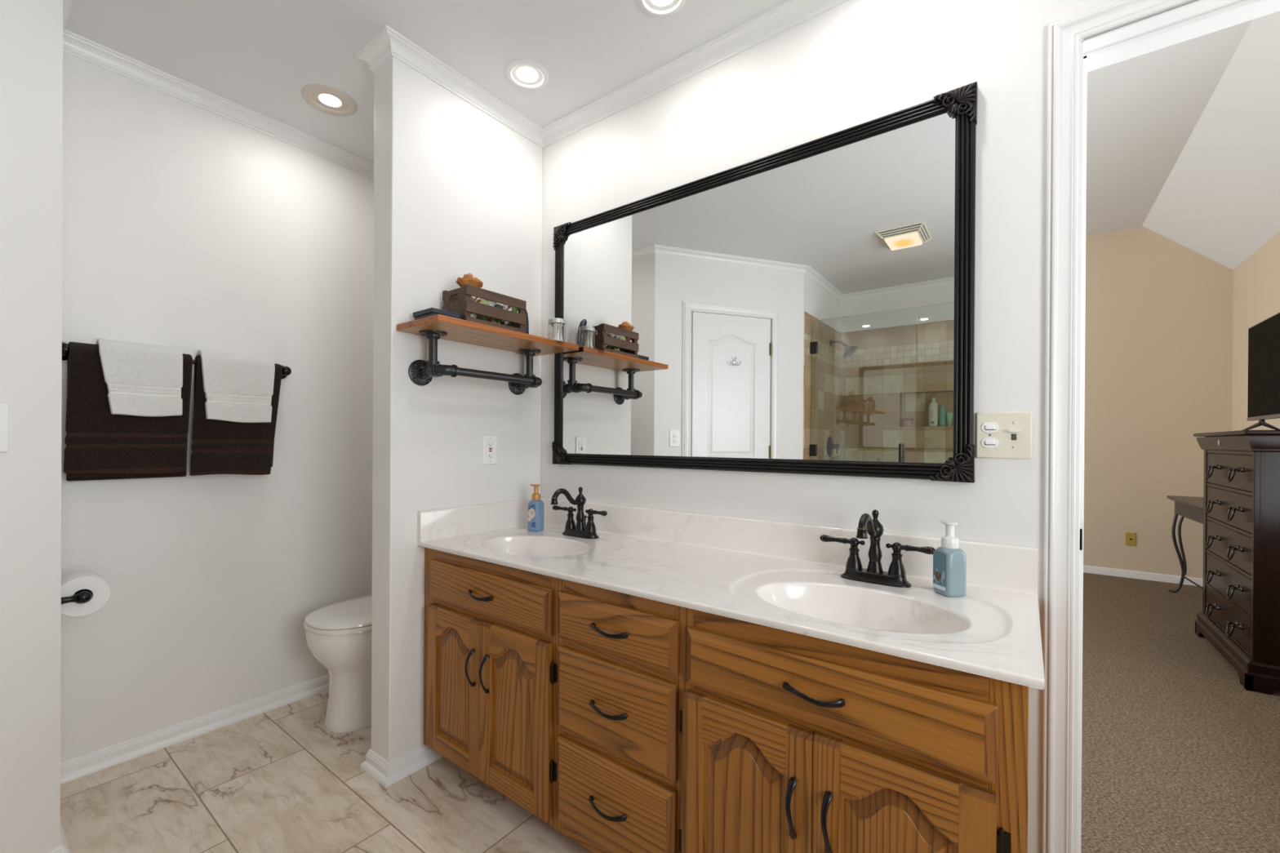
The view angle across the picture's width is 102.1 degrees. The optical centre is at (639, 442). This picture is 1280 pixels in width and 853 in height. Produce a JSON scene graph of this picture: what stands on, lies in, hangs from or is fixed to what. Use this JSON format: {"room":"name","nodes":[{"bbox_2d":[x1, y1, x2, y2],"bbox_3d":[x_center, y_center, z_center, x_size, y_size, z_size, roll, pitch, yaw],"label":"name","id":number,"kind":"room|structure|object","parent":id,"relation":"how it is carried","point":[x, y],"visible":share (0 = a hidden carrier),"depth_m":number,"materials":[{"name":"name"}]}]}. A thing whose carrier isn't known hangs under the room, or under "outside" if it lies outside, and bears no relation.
{"room":"bathroom","nodes":[
{"label":"bathroom","id":0,"kind":"room"},
{"bbox_2d":[0,0,62,852],"bbox_3d":[-1.584,-0.156,0.753,0.100,2.540,1.195,0,0,2],"label":"wall","id":1,"kind":"structure","parent":0,"point":[31,31],"depth_m":1.28,"materials":[{"name":"white paint"}]},
{"bbox_2d":[0,404,8,452],"bbox_3d":[-1.509,-0.034,1.198,0.011,0.115,0.078,0,0,2],"label":"light switch","id":2,"kind":"object","parent":1,"relation":"attached to","point":[4,408],"visible":1,"depth_m":1.23,"materials":[{"name":"white plastic"}]},
{"bbox_2d":[48,844,66,852],"bbox_3d":[-1.529,1.084,0.759,0.024,0.061,1.209,0,0,2],"label":"baseboard","id":3,"kind":"structure","parent":1,"relation":"attached to","point":[60,849],"depth_m":1.35,"materials":[{"name":"white paint"}]},
{"bbox_2d":[60,52,373,762],"bbox_3d":[-1.583,-0.159,2.188,0.100,2.540,1.456,0,0,37],"label":"wall","id":4,"kind":"structure","parent":0,"point":[192,228],"depth_m":2.00,"materials":[{"name":"white paint"}]},
{"bbox_2d":[62,342,291,378],"bbox_3d":[-1.673,-0.297,1.911,0.086,0.060,0.677,0,0,37],"label":"towel bar","id":5,"kind":"object","parent":4,"relation":"attached to","point":[286,371],"visible":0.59,"depth_m":1.70,"materials":[{"name":"brown metal"}]},
{"bbox_2d":[63,342,192,481],"bbox_3d":[-1.742,-0.099,1.771,0.072,0.450,0.317,0,0,37],"label":"bath towel","id":6,"kind":"object","parent":5,"relation":"hanging from","point":[101,445],"visible":0.7,"depth_m":1.71,"materials":[{"name":"brown fabric"}]},
{"bbox_2d":[95,338,182,417],"bbox_3d":[-1.728,-0.216,1.790,0.111,0.255,0.208,0,0,37],"label":"hand towel","id":7,"kind":"object","parent":6,"relation":"hanging from","point":[141,380],"visible":0.96,"depth_m":1.76,"materials":[{"name":"white fabric"}]},
{"bbox_2d":[189,355,282,475],"bbox_3d":[-1.565,-0.097,2.009,0.071,0.452,0.292,0,0,37],"label":"bath towel","id":8,"kind":"object","parent":5,"relation":"hanging from","point":[218,446],"visible":0.7,"depth_m":1.97,"materials":[{"name":"brown fabric"}]},
{"bbox_2d":[195,350,275,422],"bbox_3d":[-1.565,-0.210,2.007,0.112,0.266,0.228,0,0,37],"label":"hand towel","id":9,"kind":"object","parent":8,"relation":"hanging from","point":[237,388],"visible":0.96,"depth_m":1.98,"materials":[{"name":"white fabric"}]},
{"bbox_2d":[60,674,328,784],"bbox_3d":[-1.511,1.081,2.194,0.024,0.061,1.356,0,0,37],"label":"baseboard","id":10,"kind":"structure","parent":4,"relation":"attached to","point":[75,768],"depth_m":1.93,"materials":[{"name":"white paint"}]},
{"bbox_2d":[62,28,373,177],"bbox_3d":[-1.489,-1.301,2.183,0.044,0.054,1.356,0,0,37],"label":"trim","id":11,"kind":"structure","parent":4,"relation":"attached to","point":[75,45],"depth_m":1.96,"materials":[{"name":"white paint"}]},
{"bbox_2d":[64,0,786,162],"bbox_3d":[-0.632,-1.319,0.313,3.852,0.001,3.450,0,0,37],"label":"ceiling","id":12,"kind":"structure","parent":0,"point":[258,55],"depth_m":1.70,"materials":[{"name":"white paint"}]},
{"bbox_2d":[301,84,357,115],"bbox_3d":[-1.202,-1.383,2.006,0.186,0.128,0.186,0,0,37],"label":"recessed light","id":13,"kind":"object","parent":12,"relation":"in","point":[326,99],"visible":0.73,"depth_m":2.00,"materials":[{"name":"beige metal"}]},
{"bbox_2d":[505,58,549,89],"bbox_3d":[-0.404,-1.378,1.858,0.154,0.128,0.154,0,0,37],"label":"recessed light","id":14,"kind":"object","parent":12,"relation":"in","point":[528,74],"visible":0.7,"depth_m":1.85,"materials":[{"name":"white"}]},
{"bbox_2d":[636,0,687,17],"bbox_3d":[0.065,-1.375,1.523,0.154,0.128,0.154,0,0,37],"label":"recessed light","id":15,"kind":"object","parent":12,"relation":"in","point":[658,8],"visible":1,"depth_m":1.56,"materials":[{"name":"white"}]},
{"bbox_2d":[371,56,542,762],"bbox_3d":[-0.672,-0.113,2.004,0.124,2.460,0.661,0,0,37],"label":"wall partition","id":16,"kind":"structure","parent":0,"point":[458,191],"depth_m":1.81,"materials":[{"name":"white paint"}]},
{"bbox_2d":[355,57,374,73],"bbox_3d":[-0.746,-1.296,2.034,0.044,0.054,0.705,0,0,37],"label":"trim","id":17,"kind":"structure","parent":16,"relation":"attached to","point":[364,61],"depth_m":1.78,"materials":[{"name":"white paint"}]},
{"bbox_2d":[354,25,392,71],"bbox_3d":[-0.876,-1.296,1.719,0.212,0.054,0.044,0,0,37],"label":"trim","id":18,"kind":"structure","parent":16,"relation":"attached to","point":[377,51],"depth_m":1.72,"materials":[{"name":"white paint"}]},
{"bbox_2d":[360,749,389,787],"bbox_3d":[-0.884,1.086,1.732,0.172,0.061,0.024,0,0,37],"label":"baseboard","id":19,"kind":"structure","parent":16,"relation":"attached to","point":[375,765],"depth_m":1.73,"materials":[{"name":"white paint"}]},
{"bbox_2d":[385,744,443,787],"bbox_3d":[-0.765,1.087,1.768,0.024,0.061,0.223,0,0,37],"label":"baseboard","id":20,"kind":"structure","parent":16,"relation":"attached to","point":[412,762],"depth_m":1.75,"materials":[{"name":"white paint"}]},
{"bbox_2d":[386,25,542,147],"bbox_3d":[-0.611,-1.295,1.934,0.044,0.054,0.705,0,0,37],"label":"trim","id":21,"kind":"structure","parent":16,"relation":"attached to","point":[402,49],"depth_m":1.88,"materials":[{"name":"white paint"}]},
{"bbox_2d":[396,314,578,395],"bbox_3d":[-0.527,-0.292,1.889,0.245,0.196,0.617,0,0,37],"label":"shelf","id":22,"kind":"object","parent":16,"relation":"attached to","point":[435,327],"visible":1,"depth_m":1.78,"materials":[{"name":"brown wood"}]},
{"bbox_2d":[413,307,462,319],"bbox_3d":[-0.678,-0.412,1.732,0.116,0.042,0.110,0,0,37],"label":"book","id":23,"kind":"object","parent":22,"relation":"on","point":[429,312],"visible":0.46,"depth_m":1.69,"materials":[{"name":"black"}]},
{"bbox_2d":[442,284,526,333],"bbox_3d":[-0.561,-0.461,1.878,0.142,0.140,0.258,0,0,37],"label":"wooden crate","id":24,"kind":"object","parent":22,"relation":"on","point":[458,300],"visible":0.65,"depth_m":1.80,"materials":[{"name":"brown wood"}]},
{"bbox_2d":[455,272,483,288],"bbox_3d":[-0.593,-0.559,1.796,0.078,0.055,0.095,0,0,37],"label":"rose","id":25,"kind":"object","parent":24,"relation":"in","point":[468,279],"visible":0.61,"depth_m":1.77,"materials":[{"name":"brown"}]},
{"bbox_2d":[475,314,482,319],"bbox_3d":[-0.583,-0.455,1.865,0.028,0.029,0.027,0,0,10],"label":"ball","id":26,"kind":"object","parent":24,"relation":"in","point":[478,317],"visible":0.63,"depth_m":1.86,"materials":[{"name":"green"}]},
{"bbox_2d":[471,295,489,305],"bbox_3d":[-0.562,-0.489,1.817,0.034,0.034,0.085,0,0,37],"label":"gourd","id":27,"kind":"object","parent":24,"relation":"in","point":[486,303],"visible":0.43,"depth_m":1.81,"materials":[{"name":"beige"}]},
{"bbox_2d":[483,298,493,306],"bbox_3d":[-0.542,-0.491,1.830,0.042,0.039,0.019,0,0,-20],"label":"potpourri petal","id":28,"kind":"object","parent":24,"relation":"in","point":[490,301],"visible":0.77,"depth_m":1.83,"materials":[{"name":"white"}]},
{"bbox_2d":[494,303,502,308],"bbox_3d":[-0.513,-0.489,1.872,0.025,0.024,0.025,0,0,-29],"label":"ball","id":29,"kind":"object","parent":24,"relation":"in","point":[497,305],"visible":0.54,"depth_m":1.86,"materials":[{"name":"green"}]},
{"bbox_2d":[510,306,517,312],"bbox_3d":[-0.473,-0.493,1.929,0.030,0.028,0.030,0,0,-28],"label":"ball","id":30,"kind":"object","parent":24,"relation":"in","point":[513,308],"visible":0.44,"depth_m":1.92,"materials":[{"name":"green"}]},
{"label":"potpourri curl","id":31,"kind":"object","parent":24,"relation":"in","visible":0},
{"bbox_2d":[480,315,488,320],"bbox_3d":[-0.569,-0.457,1.884,0.028,0.031,0.029,0,0,18],"label":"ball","id":32,"kind":"object","parent":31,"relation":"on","point":[485,318],"visible":0.46,"depth_m":1.88,"materials":[{"name":"green"}]},
{"bbox_2d":[524,309,528,333],"bbox_3d":[-0.460,-0.472,2.030,0.028,0.161,0.054,0,0,37],"label":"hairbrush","id":33,"kind":"object","parent":22,"relation":"on","point":[526,326],"visible":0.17,"depth_m":2.03,"materials":[{"name":"black"}]},
{"bbox_2d":[482,435,497,464],"bbox_3d":[-0.584,0.029,2.012,0.009,0.114,0.066,0,0,37],"label":"outlet","id":34,"kind":"object","parent":16,"relation":"attached to","point":[489,442],"visible":1,"depth_m":2.01,"materials":[{"name":"white plastic"}]},
{"bbox_2d":[486,440,493,458],"bbox_3d":[-0.582,0.029,2.011,0.003,0.068,0.034,0,0,37],"label":"socket","id":35,"kind":"object","parent":34,"relation":"attached to","point":[490,444],"depth_m":2.01,"materials":[{"name":"white plastic"}]},
{"bbox_2d":[548,317,565,330],"bbox_3d":[-0.327,-0.436,2.034,0.069,0.093,0.069,0,0,37],"label":"lid","id":36,"kind":"object","parent":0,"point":[551,321],"visible":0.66,"depth_m":2.01,"materials":[{"name":"white metal"}]},
{"bbox_2d":[60,572,1279,852],"bbox_3d":[0.083,1.170,2.593,5.800,0.100,8.010,0,0,37],"label":"floor","id":37,"kind":"structure","parent":0,"point":[276,780],"depth_m":1.71,"materials":[{"name":"tile"}]},
{"bbox_2d":[303,594,372,733],"bbox_3d":[-1.039,0.722,2.234,0.424,0.784,0.709,0,0,37],"label":"toilet","id":38,"kind":"object","parent":37,"relation":"on","point":[338,635],"visible":0.32,"depth_m":1.99,"materials":[{"name":"white ceramic"}]},
{"bbox_2d":[423,547,1028,852],"bbox_3d":[0.067,0.742,1.493,1.681,0.760,0.588,0,0,37],"label":"vanity cabinet","id":39,"kind":"object","parent":37,"relation":"on","point":[622,722],"visible":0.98,"depth_m":1.12,"materials":[{"name":"brown wood"}]},
{"bbox_2d":[417,497,1044,690],"bbox_3d":[0.084,0.362,1.498,1.701,0.240,0.565,0,0,37],"label":"countertop","id":40,"kind":"structure","parent":39,"relation":"on","point":[782,575],"depth_m":1.31,"materials":[{"name":"stone"}]},
{"bbox_2d":[527,484,544,532],"bbox_3d":[-0.410,0.256,2.033,0.056,0.182,0.054,0,0,24],"label":"soap bottle","id":41,"kind":"object","parent":40,"relation":"on","point":[535,515],"visible":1,"depth_m":2.01,"materials":[{"name":"blue plastic"}]},
{"bbox_2d":[481,537,590,556],"bbox_3d":[-0.356,0.413,1.750,0.428,0.122,0.286,0,0,37],"label":"sink","id":42,"kind":"object","parent":40,"relation":"in","point":[508,546],"depth_m":1.89,"materials":[{"name":"ceramic"}]},
{"bbox_2d":[550,486,607,538],"bbox_3d":[-0.228,0.257,1.919,0.200,0.184,0.200,0,0,-8],"label":"faucet","id":43,"kind":"object","parent":40,"relation":"on","point":[582,530],"visible":1,"depth_m":1.91,"materials":[{"name":"brown metal"}]},
{"bbox_2d":[757,583,968,633],"bbox_3d":[0.467,0.419,1.136,0.428,0.122,0.286,0,0,37],"label":"sink","id":44,"kind":"object","parent":40,"relation":"in","point":[876,611],"depth_m":1.23,"materials":[{"name":"ceramic"}]},
{"bbox_2d":[819,509,934,587],"bbox_3d":[0.595,0.263,1.314,0.200,0.184,0.200,0,0,-8],"label":"faucet","id":45,"kind":"object","parent":40,"relation":"on","point":[895,576],"visible":1,"depth_m":1.30,"materials":[{"name":"brown metal"}]},
{"bbox_2d":[933,520,966,597],"bbox_3d":[0.726,0.271,1.214,0.056,0.170,0.056,0,0,-10],"label":"soap bottle","id":46,"kind":"object","parent":40,"relation":"on","point":[949,561],"visible":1,"depth_m":1.19,"materials":[{"name":"teal plastic"}]},
{"bbox_2d":[1166,495,1203,592],"bbox_3d":[3.937,0.778,3.508,0.330,0.735,0.950,0,0,34],"label":"console table","id":47,"kind":"object","parent":37,"relation":"on","point":[1191,508],"visible":0.2,"depth_m":3.85,"materials":[{"name":"brown metal"}]},
{"bbox_2d":[1193,430,1279,694],"bbox_3d":[3.230,0.542,2.604,0.466,1.193,0.915,0,0,37],"label":"dresser","id":48,"kind":"object","parent":37,"relation":"on","point":[1241,580],"visible":1,"depth_m":2.48,"materials":[{"name":"brown wood"}]},
{"bbox_2d":[1243,312,1279,430],"bbox_3d":[3.189,-0.353,2.567,0.106,0.596,0.945,0,0,37],"label":"television","id":49,"kind":"object","parent":48,"relation":"on","point":[1264,337],"visible":0.98,"depth_m":2.74,"materials":[{"name":"black plastic"}]},
{"bbox_2d":[540,0,1198,852],"bbox_3d":[0.374,-0.146,1.674,3.852,2.540,0.060,0,0,37],"label":"wall","id":50,"kind":"structure","parent":0,"point":[853,63],"depth_m":1.42,"materials":[{"name":"white paint"}]},
{"bbox_2d":[542,0,848,148],"bbox_3d":[0.691,-1.286,1.375,2.800,0.054,0.044,0,0,37],"label":"trim","id":51,"kind":"structure","parent":50,"relation":"attached to","point":[788,14],"depth_m":1.76,"materials":[{"name":"white paint"}]},
{"bbox_2d":[551,81,977,483],"bbox_3d":[0.234,-0.398,1.717,1.480,0.986,0.038,0,0,37],"label":"wall mirror","id":52,"kind":"object","parent":50,"relation":"attached to","point":[808,308],"visible":1,"depth_m":1.55,"materials":[{"name":"black paint"}]},
{"bbox_2d":[540,497,1038,595],"bbox_3d":[0.245,0.295,1.713,1.700,0.105,0.029,0,0,37],"label":"backsplash","id":53,"kind":"structure","parent":50,"relation":"attached to","point":[1008,567],"depth_m":1.54,"materials":[{"name":"stone"}]},
{"bbox_2d":[975,411,1031,458],"bbox_3d":[0.877,-0.017,1.248,0.111,0.112,0.021,0,0,37],"label":"switch plate","id":54,"kind":"object","parent":50,"relation":"attached to","point":[999,435],"visible":1,"depth_m":1.25,"materials":[{"name":"beige plastic"}]},
{"bbox_2d":[1007,429,1020,432],"bbox_3d":[0.891,-0.027,1.233,0.025,0.006,0.015,0,0,37],"label":"light switch","id":55,"kind":"object","parent":54,"relation":"attached to","point":[1008,430],"depth_m":1.23,"materials":[{"name":"white plastic"}]},
{"bbox_2d":[1041,0,1192,852],"bbox_3d":[1.291,0.083,0.942,0.873,2.097,0.018,0,0,37],"label":"trim","id":56,"kind":"structure","parent":50,"relation":"attached to","point":[1064,35],"depth_m":1.18,"materials":[{"name":"white paint"}]},
{"bbox_2d":[1072,0,1279,852],"bbox_3d":[1.331,0.110,0.998,0.759,2.042,0.122,0,0,37],"label":"door frame","id":57,"kind":"structure","parent":50,"relation":"in","point":[1198,18],"depth_m":1.17,"materials":[{"name":"white paint"}]},
{"bbox_2d":[1083,226,1233,578],"bbox_3d":[2.399,-0.347,5.717,5.560,2.949,0.100,0,0,37],"label":"wall","id":58,"kind":"structure","parent":0,"point":[1158,311],"depth_m":4.29,"materials":[{"name":"beige paint"}]},
{"bbox_2d":[1124,532,1136,546],"bbox_3d":[4.129,0.815,4.352,0.066,0.108,0.016,0,0,37],"label":"outlet","id":59,"kind":"object","parent":58,"relation":"attached to","point":[1130,538],"visible":1,"depth_m":4.36,"materials":[{"name":"yellow plastic"}]},
{"bbox_2d":[1083,564,1202,586],"bbox_3d":[2.357,1.097,5.675,5.560,0.062,0.012,0,0,37],"label":"baseboard","id":60,"kind":"structure","parent":58,"relation":"attached to","point":[1086,569],"depth_m":4.31,"materials":[{"name":"white paint"}]},
{"bbox_2d":[1085,10,1279,270],"bbox_3d":[1.140,-1.597,3.932,5.660,0.658,4.471,0,0,37],"label":"ceiling","id":61,"kind":"structure","parent":0,"point":[1183,139],"depth_m":2.99,"materials":[{"name":"white paint"}]},
{"bbox_2d":[1231,231,1279,431],"bbox_3d":[3.348,-0.101,2.258,0.100,2.482,4.311,0,0,37],"label":"wall","id":62,"kind":"structure","parent":0,"point":[1256,280],"depth_m":3.73,"materials":[{"name":"beige paint"}]},
{"bbox_3d":[-1.749,-0.158,1.453,0.512,2.540,0.120,0,0,37],"label":"wall","id":63,"kind":"structure","parent":0,"visible":0},
{"bbox_2d":[60,817,71,852],"bbox_3d":[-1.708,1.081,1.510,0.525,0.061,0.024,0,0,37],"label":"baseboard","id":64,"kind":"structure","parent":63,"relation":"attached to","point":[64,842],"depth_m":1.42,"materials":[{"name":"white paint"}]},
{"bbox_2d":[62,0,72,31],"bbox_3d":[-1.684,-1.301,1.510,0.536,0.054,0.044,0,0,37],"label":"trim","id":65,"kind":"structure","parent":63,"relation":"attached to","point":[67,4],"depth_m":1.58,"materials":[{"name":"white paint"}]},
{"bbox_2d":[61,591,92,604],"bbox_3d":[-1.700,0.454,1.540,0.188,0.054,0.079,0,0,37],"label":"paper holder","id":66,"kind":"object","parent":63,"relation":"attached to","point":[83,597],"visible":0.39,"depth_m":1.50,"materials":[{"name":"brown metal"}]},
{"bbox_2d":[61,570,111,617],"bbox_3d":[-1.685,0.454,1.557,0.106,0.117,0.117,0,0,37],"label":"toilet roll","id":67,"kind":"object","parent":66,"relation":"on","point":[76,582],"visible":0.79,"depth_m":1.53,"materials":[{"name":"white paper"}]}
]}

